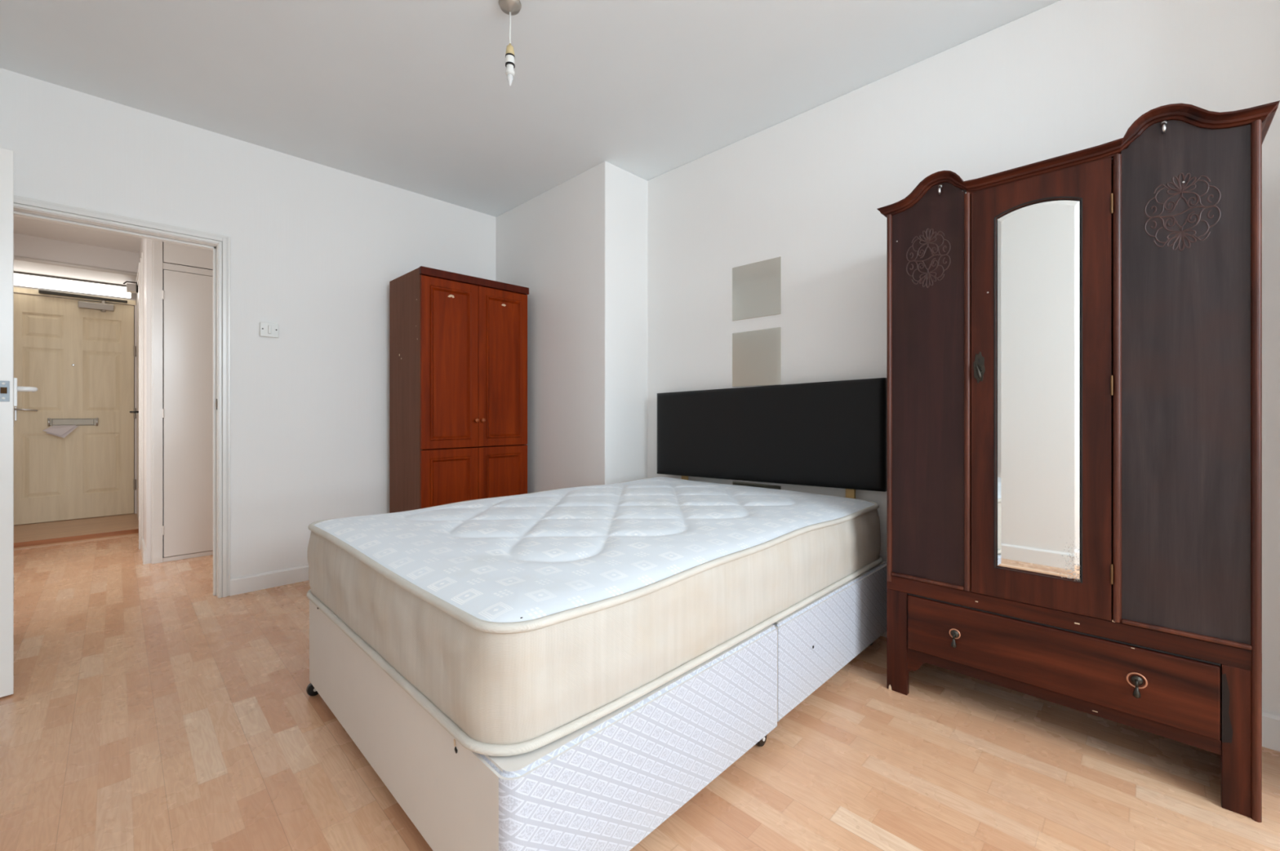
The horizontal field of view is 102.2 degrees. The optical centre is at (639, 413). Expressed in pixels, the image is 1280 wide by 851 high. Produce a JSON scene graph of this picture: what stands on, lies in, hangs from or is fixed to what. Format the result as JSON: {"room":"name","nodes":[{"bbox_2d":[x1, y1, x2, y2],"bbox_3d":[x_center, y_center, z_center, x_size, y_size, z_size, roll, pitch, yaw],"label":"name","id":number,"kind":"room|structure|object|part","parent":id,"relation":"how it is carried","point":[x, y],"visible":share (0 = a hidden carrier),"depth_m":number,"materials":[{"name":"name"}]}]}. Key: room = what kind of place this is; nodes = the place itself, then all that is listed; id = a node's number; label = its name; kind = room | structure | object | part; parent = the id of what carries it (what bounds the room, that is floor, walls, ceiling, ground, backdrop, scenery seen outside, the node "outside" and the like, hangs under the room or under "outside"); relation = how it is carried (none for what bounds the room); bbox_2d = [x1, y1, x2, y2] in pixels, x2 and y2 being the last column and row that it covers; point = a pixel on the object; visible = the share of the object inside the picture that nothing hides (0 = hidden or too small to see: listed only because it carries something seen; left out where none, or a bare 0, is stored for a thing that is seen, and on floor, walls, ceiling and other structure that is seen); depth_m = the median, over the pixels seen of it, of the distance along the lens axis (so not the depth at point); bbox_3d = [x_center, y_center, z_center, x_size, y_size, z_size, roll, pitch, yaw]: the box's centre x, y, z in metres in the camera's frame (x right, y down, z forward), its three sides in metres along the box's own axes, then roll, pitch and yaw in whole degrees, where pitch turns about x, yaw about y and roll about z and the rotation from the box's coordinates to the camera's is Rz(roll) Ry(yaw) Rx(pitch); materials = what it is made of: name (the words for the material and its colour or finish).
{"room":"bedroom","nodes":[
{"label":"bedroom","id":0,"kind":"room"},
{"bbox_2d":[13,512,138,542],"bbox_3d":[-4.907,0.996,4.384,1.055,0.048,0.930,0,0,45],"label":"floor","id":1,"kind":"structure","parent":0,"point":[82,526],"depth_m":4.39,"materials":[{"name":"brown wood"}]},
{"bbox_2d":[13,215,141,253],"bbox_3d":[-3.739,-1.460,4.042,3.400,0.100,2.320,0,0,45],"label":"ceiling","id":2,"kind":"structure","parent":0,"point":[22,225],"depth_m":4.07,"materials":[{"name":"paint"}]},
{"bbox_2d":[133,306,134,512],"bbox_3d":[-5.319,-0.195,4.789,0.100,2.430,1.170,0,0,45],"label":"wall","id":3,"kind":"structure","parent":0,"point":[134,307],"depth_m":5.07,"materials":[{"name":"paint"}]},
{"bbox_2d":[13,272,132,298],"bbox_3d":[-5.166,-1.152,4.655,0.094,0.100,0.834,0,0,45],"label":"transom window","id":4,"kind":"structure","parent":3,"relation":"attached to","point":[20,279],"depth_m":4.64,"materials":[{"name":"white glass"}]},
{"bbox_2d":[13,287,135,305],"bbox_3d":[-5.179,-1.070,4.706,0.008,0.044,0.838,0,0,45],"label":"trim","id":5,"kind":"structure","parent":3,"relation":"attached to","point":[17,290],"depth_m":4.66,"materials":[{"name":"beige wood"}]},
{"bbox_2d":[13,289,136,524],"bbox_3d":[-5.168,-0.060,4.718,0.102,2.056,0.812,0,0,45],"label":"door","id":6,"kind":"structure","parent":3,"relation":"in","point":[78,356],"depth_m":4.72,"materials":[{"name":"wood"}]},
{"bbox_3d":[-5.410,0.005,4.476,0.008,0.120,0.014,0,0,45],"label":"handle","id":7,"kind":"part","parent":6,"relation":"part of","materials":[{"name":"metal"}]},
{"bbox_3d":[-5.347,-0.030,4.499,0.050,0.026,0.134,0,0,45],"label":"lever","id":8,"kind":"part","parent":6,"relation":"part of","materials":[{"name":"metal"}]},
{"bbox_2d":[43,425,78,438],"bbox_3d":[-5.186,0.164,4.625,0.089,0.113,0.213,0,0,45],"label":"envelope","id":9,"kind":"object","parent":6,"relation":"attached to","point":[62,431],"visible":1,"depth_m":4.62,"materials":[{"name":"paper"}]},
{"bbox_3d":[-5.105,-1.073,4.750,0.032,0.030,0.555,0,0,45],"label":"slide rail","id":10,"kind":"part","parent":6,"relation":"part of","materials":[{"name":"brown metal"}]},
{"bbox_2d":[13,285,137,513],"bbox_3d":[-5.246,-0.121,4.717,0.105,2.187,0.930,0,0,45],"label":"trim","id":11,"kind":"structure","parent":3,"relation":"attached to","point":[134,295],"depth_m":5.00,"materials":[{"name":"paint"}]},
{"bbox_2d":[13,233,138,286],"bbox_3d":[-5.009,-1.312,4.484,0.770,0.195,0.930,0,0,45],"label":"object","id":12,"kind":"structure","parent":3,"relation":"attached to","point":[24,246],"depth_m":4.35,"materials":[{"name":"paint"}]},
{"bbox_2d":[137,238,168,564],"bbox_3d":[-4.108,-0.195,4.334,2.265,2.430,0.120,0,0,45],"label":"wall","id":13,"kind":"structure","parent":0,"point":[145,247],"depth_m":3.56,"materials":[{"name":"paint"}]},
{"bbox_2d":[13,255,137,275],"bbox_3d":[-4.734,-1.220,4.214,0.032,0.032,0.930,0,0,45],"label":"trim","id":14,"kind":"structure","parent":13,"relation":"attached to","point":[16,258],"depth_m":4.26,"materials":[{"name":"beige paint"}]},
{"bbox_2d":[123,281,137,293],"bbox_3d":[-4.666,-1.153,4.728,0.116,0.095,0.098,0,0,45],"label":"junction box","id":15,"kind":"object","parent":13,"relation":"attached to","point":[131,288],"visible":0.89,"depth_m":4.71,"materials":[{"name":"beige paint"}]},
{"bbox_2d":[136,252,143,550],"bbox_3d":[-3.944,-0.087,4.072,0.705,2.215,0.024,0,0,45],"label":"trim","id":16,"kind":"structure","parent":13,"relation":"attached to","point":[140,277],"depth_m":3.85,"materials":[{"name":"beige paint"}]},
{"bbox_2d":[140,538,146,564],"bbox_3d":[-3.518,0.974,3.659,0.477,0.092,0.016,0,0,45],"label":"baseboard","id":17,"kind":"structure","parent":13,"relation":"attached to","point":[143,549],"depth_m":3.57,"materials":[{"name":"beige paint"}]},
{"bbox_2d":[0,67,496,578],"bbox_3d":[-1.831,-0.265,3.466,0.130,2.570,3.425,0,0,45],"label":"wall","id":18,"kind":"structure","parent":0,"point":[316,249],"depth_m":3.06,"materials":[{"name":"white paint"}]},
{"bbox_2d":[0,147,37,697],"bbox_3d":[-2.541,0.033,2.100,0.757,1.962,0.103,0,0,39],"label":"door","id":19,"kind":"structure","parent":18,"relation":"in","point":[9,388],"depth_m":1.85,"materials":[{"name":"white paint"}]},
{"bbox_3d":[-2.275,-0.079,1.846,0.003,0.074,0.027,0,0,39],"label":"latch plate","id":20,"kind":"part","parent":19,"relation":"part of","materials":[{"name":"silver metal"}]},
{"bbox_3d":[-2.301,-0.077,1.902,0.040,0.105,0.009,0,0,39],"label":"handle","id":21,"kind":"part","parent":19,"relation":"part of","materials":[{"name":"white metal"}]},
{"bbox_3d":[-2.316,-0.090,1.951,0.105,0.020,0.051,0,0,39],"label":"lever","id":22,"kind":"part","parent":19,"relation":"part of","materials":[{"name":"silver metal"}]},
{"bbox_2d":[13,195,230,598],"bbox_3d":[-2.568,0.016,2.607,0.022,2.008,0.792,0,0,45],"label":"trim","id":23,"kind":"structure","parent":18,"relation":"attached to","point":[224,242],"depth_m":2.86,"materials":[{"name":"white paint"}]},
{"bbox_2d":[259,321,278,337],"bbox_3d":[-2.164,-0.487,3.016,0.024,0.084,0.090,0,0,45],"label":"light switch","id":24,"kind":"object","parent":18,"relation":"attached to","point":[266,329],"visible":1,"depth_m":3.01,"materials":[{"name":"white plastic"}]},
{"bbox_2d":[230,564,308,595],"bbox_3d":[-1.714,0.974,3.480,0.016,0.092,1.656,0,0,45],"label":"baseboard","id":25,"kind":"structure","parent":18,"relation":"attached to","point":[252,583],"depth_m":3.01,"materials":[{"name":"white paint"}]},
{"bbox_2d":[0,0,1060,217],"bbox_3d":[0.257,-1.610,1.260,6.200,0.120,3.208,0,0,45],"label":"ceiling","id":26,"kind":"structure","parent":0,"point":[416,96],"depth_m":2.30,"materials":[{"name":"paint"}]},
{"bbox_2d":[498,0,521,86],"bbox_3d":[-0.490,-1.392,1.949,0.084,0.316,0.084,0,0,45],"label":"pendant lamp","id":27,"kind":"object","parent":26,"relation":"hanging from","point":[511,7],"visible":1,"depth_m":1.94,"materials":[{"name":"white plastic"}]},
{"bbox_3d":[-0.490,-1.256,1.949,0.023,0.044,0.023,0,0,45],"label":"bulb","id":28,"kind":"part","parent":27,"relation":"part of","materials":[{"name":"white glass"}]},
{"bbox_2d":[0,535,1279,850],"bbox_3d":[-1.291,1.070,2.181,9.700,0.100,4.500,0,0,45],"label":"floor","id":29,"kind":"structure","parent":0,"point":[148,709],"depth_m":1.54,"materials":[{"name":"brown wood"}]},
{"bbox_2d":[13,528,138,551],"bbox_3d":[-4.526,0.995,4.008,0.015,0.051,0.929,0,0,45],"label":"trim","id":30,"kind":"structure","parent":29,"relation":"on","point":[135,531],"depth_m":4.07,"materials":[{"name":"brown wood"}]},
{"bbox_2d":[151,240,213,564],"bbox_3d":[-2.921,-0.195,3.906,0.058,2.429,1.124,0,0,45],"label":"closet door","id":31,"kind":"structure","parent":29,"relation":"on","point":[187,295],"depth_m":3.60,"materials":[{"name":"beige paint"}]},
{"bbox_3d":[-3.311,-0.195,3.506,0.034,2.429,0.008,0,0,45],"label":"panel","id":32,"kind":"part","parent":31,"relation":"part of","materials":[{"name":"beige paint"}]},
{"bbox_3d":[-3.050,-1.214,3.757,0.022,0.353,0.612,0,0,45],"label":"door","id":33,"kind":"part","parent":31,"relation":"part of","materials":[{"name":"beige paint"}]},
{"bbox_2d":[389,266,528,513],"bbox_3d":[-1.215,0.070,3.521,0.530,1.900,0.756,0,0,45],"label":"wardrobe","id":34,"kind":"object","parent":29,"relation":"on","point":[458,343],"visible":0.77,"depth_m":3.31,"materials":[{"name":"brown laminate"}]},
{"bbox_3d":[-1.489,0.071,3.276,0.482,1.898,0.018,0,0,45],"label":"panel","id":35,"kind":"part","parent":34,"relation":"part of","materials":[{"name":"brown laminate"}]},
{"bbox_3d":[-1.185,-0.306,3.229,0.018,1.046,0.369,0,0,45],"label":"door","id":36,"kind":"part","parent":34,"relation":"part of","materials":[{"name":"red wood"}]},
{"bbox_3d":[-1.185,0.576,3.229,0.018,0.705,0.369,0,0,45],"label":"door","id":37,"kind":"part","parent":34,"relation":"part of","materials":[{"name":"red wood"}]},
{"bbox_3d":[-1.187,-0.306,3.231,0.006,0.898,0.221,0,0,45],"label":"panel","id":38,"kind":"part","parent":34,"relation":"part of","materials":[{"name":"red wood"}]},
{"bbox_3d":[-1.187,0.576,3.231,0.006,0.557,0.221,0,0,45],"label":"panel","id":39,"kind":"part","parent":34,"relation":"part of","materials":[{"name":"red wood"}]},
{"bbox_3d":[-1.179,-0.306,3.224,0.014,0.942,0.265,0,0,45],"label":"moulding","id":40,"kind":"part","parent":34,"relation":"part of","materials":[{"name":"red wood"}]},
{"bbox_3d":[-1.179,0.576,3.224,0.014,0.601,0.265,0,0,45],"label":"moulding","id":41,"kind":"part","parent":34,"relation":"part of","materials":[{"name":"red wood"}]},
{"bbox_3d":[-1.402,0.070,3.704,0.006,1.860,0.714,0,0,45],"label":"panel","id":42,"kind":"part","parent":34,"relation":"part of","materials":[{"name":"red wood"}]},
{"bbox_3d":[-1.050,-0.857,3.358,0.028,0.047,0.756,0,0,45],"label":"cornice","id":43,"kind":"part","parent":34,"relation":"part of","materials":[{"name":"red wood"}]},
{"bbox_3d":[-0.924,0.576,3.495,0.018,0.705,0.370,0,0,45],"label":"door","id":44,"kind":"part","parent":34,"relation":"part of","materials":[{"name":"red wood"}]},
{"bbox_3d":[-0.924,-0.306,3.495,0.018,1.046,0.370,0,0,45],"label":"door","id":45,"kind":"part","parent":34,"relation":"part of","materials":[{"name":"red wood"}]},
{"bbox_3d":[-0.925,-0.306,3.496,0.006,0.898,0.222,0,0,45],"label":"panel","id":46,"kind":"part","parent":34,"relation":"part of","materials":[{"name":"red wood"}]},
{"bbox_3d":[-0.925,0.576,3.496,0.006,0.557,0.222,0,0,45],"label":"panel","id":47,"kind":"part","parent":34,"relation":"part of","materials":[{"name":"red wood"}]},
{"bbox_3d":[-0.918,-0.306,3.489,0.014,0.942,0.266,0,0,45],"label":"moulding","id":48,"kind":"part","parent":34,"relation":"part of","materials":[{"name":"red wood"}]},
{"bbox_3d":[-0.918,0.576,3.489,0.014,0.601,0.266,0,0,45],"label":"moulding","id":49,"kind":"part","parent":34,"relation":"part of","materials":[{"name":"red wood"}]},
{"bbox_3d":[-0.976,0.071,3.798,0.482,1.898,0.018,0,0,45],"label":"panel","id":50,"kind":"part","parent":34,"relation":"part of","materials":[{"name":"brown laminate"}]},
{"bbox_2d":[306,560,886,850],"bbox_3d":[-0.057,0.837,2.074,1.370,0.366,1.913,0,0,45],"label":"base","id":51,"kind":"object","parent":29,"relation":"on","point":[609,783],"visible":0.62,"depth_m":1.24,"materials":[{"name":"patterned woven cloth"},{"name":"plain beige cloth"}]},
{"bbox_2d":[306,476,882,756],"bbox_3d":[-0.062,0.512,2.085,1.376,0.275,1.945,0,0,45],"label":"mattress","id":52,"kind":"object","parent":51,"relation":"on","point":[518,624],"visible":1,"depth_m":1.35,"materials":[{"name":"white fabric"}]},
{"bbox_2d":[657,377,886,498],"bbox_3d":[0.611,0.231,2.794,1.378,0.779,0.069,0,0,45],"label":"headboard","id":53,"kind":"object","parent":51,"relation":"attached to","point":[833,434],"visible":0.99,"depth_m":2.63,"materials":[{"name":"black leather"}]},
{"bbox_2d":[876,100,1279,822],"bbox_3d":[1.374,0.096,1.744,0.945,1.848,0.466,0,0,45],"label":"wardrobe","id":54,"kind":"object","parent":29,"relation":"on","point":[1074,340],"visible":1,"depth_m":1.51,"materials":[{"name":"brown wood"}]},
{"bbox_3d":[0.947,0.834,1.897,0.070,0.372,0.024,0,0,45],"label":"leg","id":55,"kind":"part","parent":54,"relation":"part of","materials":[{"name":"brown wood"}]},
{"bbox_3d":[1.015,-0.108,1.826,0.233,1.393,0.010,0,0,45],"label":"carved panel","id":56,"kind":"part","parent":54,"relation":"part of","materials":[{"name":"brown wood"}]},
{"bbox_3d":[1.062,0.749,1.747,0.026,0.027,0.017,0,0,45],"label":"drawer pull","id":57,"kind":"part","parent":54,"relation":"part of","materials":[{"name":"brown metal"}]},
{"bbox_3d":[1.113,-0.138,1.698,0.024,0.053,0.016,0,0,45],"label":"drop handle","id":58,"kind":"part","parent":54,"relation":"part of","materials":[{"name":"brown metal"}]},
{"bbox_2d":[995,198,1079,582],"bbox_3d":[1.232,-0.080,1.605,0.213,1.159,0.003,0,0,45],"label":"mirror","id":59,"kind":"object","parent":54,"relation":"attached to","point":[1037,240],"depth_m":1.60,"materials":[{"name":"mirror"}]},
{"bbox_3d":[1.235,-0.070,1.608,0.345,1.330,0.022,0,0,45],"label":"mirror door","id":60,"kind":"part","parent":54,"relation":"part of","materials":[{"name":"brown wood"}]},
{"bbox_3d":[1.237,-0.746,1.611,0.375,0.018,0.019,0,0,45],"label":"rail","id":61,"kind":"part","parent":54,"relation":"part of","materials":[{"name":"brown wood"}]},
{"bbox_3d":[1.238,0.751,1.604,0.750,0.190,0.026,0,0,45],"label":"drawer","id":62,"kind":"part","parent":54,"relation":"part of","materials":[{"name":"brown wood"}]},
{"bbox_3d":[1.240,0.624,1.609,0.893,0.051,0.021,0,0,45],"label":"cross rail","id":63,"kind":"part","parent":54,"relation":"part of","materials":[{"name":"brown wood"}]},
{"bbox_3d":[1.228,-0.777,1.596,0.945,0.102,0.051,0,0,45],"label":"cornice","id":64,"kind":"part","parent":54,"relation":"part of","materials":[{"name":"brown wood"}]},
{"bbox_3d":[1.392,-0.733,1.762,0.857,0.015,0.395,0,0,45],"label":"panel","id":65,"kind":"part","parent":54,"relation":"part of","materials":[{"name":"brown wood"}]},
{"bbox_3d":[1.395,0.613,1.766,0.857,0.015,0.385,0,0,45],"label":"panel","id":66,"kind":"part","parent":54,"relation":"part of","materials":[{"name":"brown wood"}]},
{"bbox_3d":[1.534,0.075,1.908,0.857,1.650,0.008,0,0,45],"label":"panel","id":67,"kind":"part","parent":54,"relation":"part of","materials":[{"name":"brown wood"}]},
{"bbox_3d":[1.380,0.746,1.435,0.026,0.027,0.017,0,0,45],"label":"drawer pull","id":68,"kind":"part","parent":54,"relation":"part of","materials":[{"name":"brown metal"}]},
{"bbox_3d":[1.460,-0.108,1.389,0.241,1.393,0.010,0,0,45],"label":"carved panel","id":69,"kind":"part","parent":54,"relation":"part of","materials":[{"name":"brown wood"}]},
{"bbox_3d":[1.821,0.820,1.611,0.032,0.400,0.030,0,0,45],"label":"leg","id":70,"kind":"part","parent":54,"relation":"part of","materials":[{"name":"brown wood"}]},
{"bbox_3d":[1.529,0.834,1.325,0.050,0.372,0.024,0,0,45],"label":"leg","id":71,"kind":"part","parent":54,"relation":"part of","materials":[{"name":"brown wood"}]},
{"bbox_3d":[1.714,-0.741,1.435,0.026,0.032,0.430,0,0,45],"label":"cornice","id":72,"kind":"part","parent":54,"relation":"part of","materials":[{"name":"brown wood"}]},
{"bbox_2d":[496,0,1279,714],"bbox_3d":[1.138,-0.265,2.206,5.870,2.570,0.525,0,0,45],"label":"wall","id":73,"kind":"structure","parent":0,"point":[628,277],"depth_m":2.61,"materials":[{"name":"white paint"}]},
{"bbox_2d":[732,327,781,386],"bbox_3d":[0.639,-0.305,2.851,0.308,0.306,0.004,0,0,45],"label":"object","id":74,"kind":"structure","parent":73,"relation":"attached to","point":[756,354],"depth_m":2.84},
{"bbox_2d":[732,256,781,321],"bbox_3d":[0.639,-0.680,2.851,0.308,0.305,0.004,0,0,45],"label":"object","id":75,"kind":"structure","parent":73,"relation":"attached to","point":[756,286],"depth_m":2.84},
{"bbox_2d":[732,480,781,489],"bbox_3d":[0.639,0.538,2.851,0.308,0.304,0.004,0,0,45],"label":"tile","id":76,"kind":"structure","parent":73,"relation":"attached to","point":[734,482],"depth_m":2.85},
{"bbox_2d":[881,631,1279,751],"bbox_3d":[1.048,0.967,2.436,2.822,0.106,0.022,0,0,45],"label":"baseboard","id":77,"kind":"structure","parent":73,"relation":"attached to","point":[1270,721],"depth_m":1.57,"materials":[{"name":"white painted wood"}]}
]}

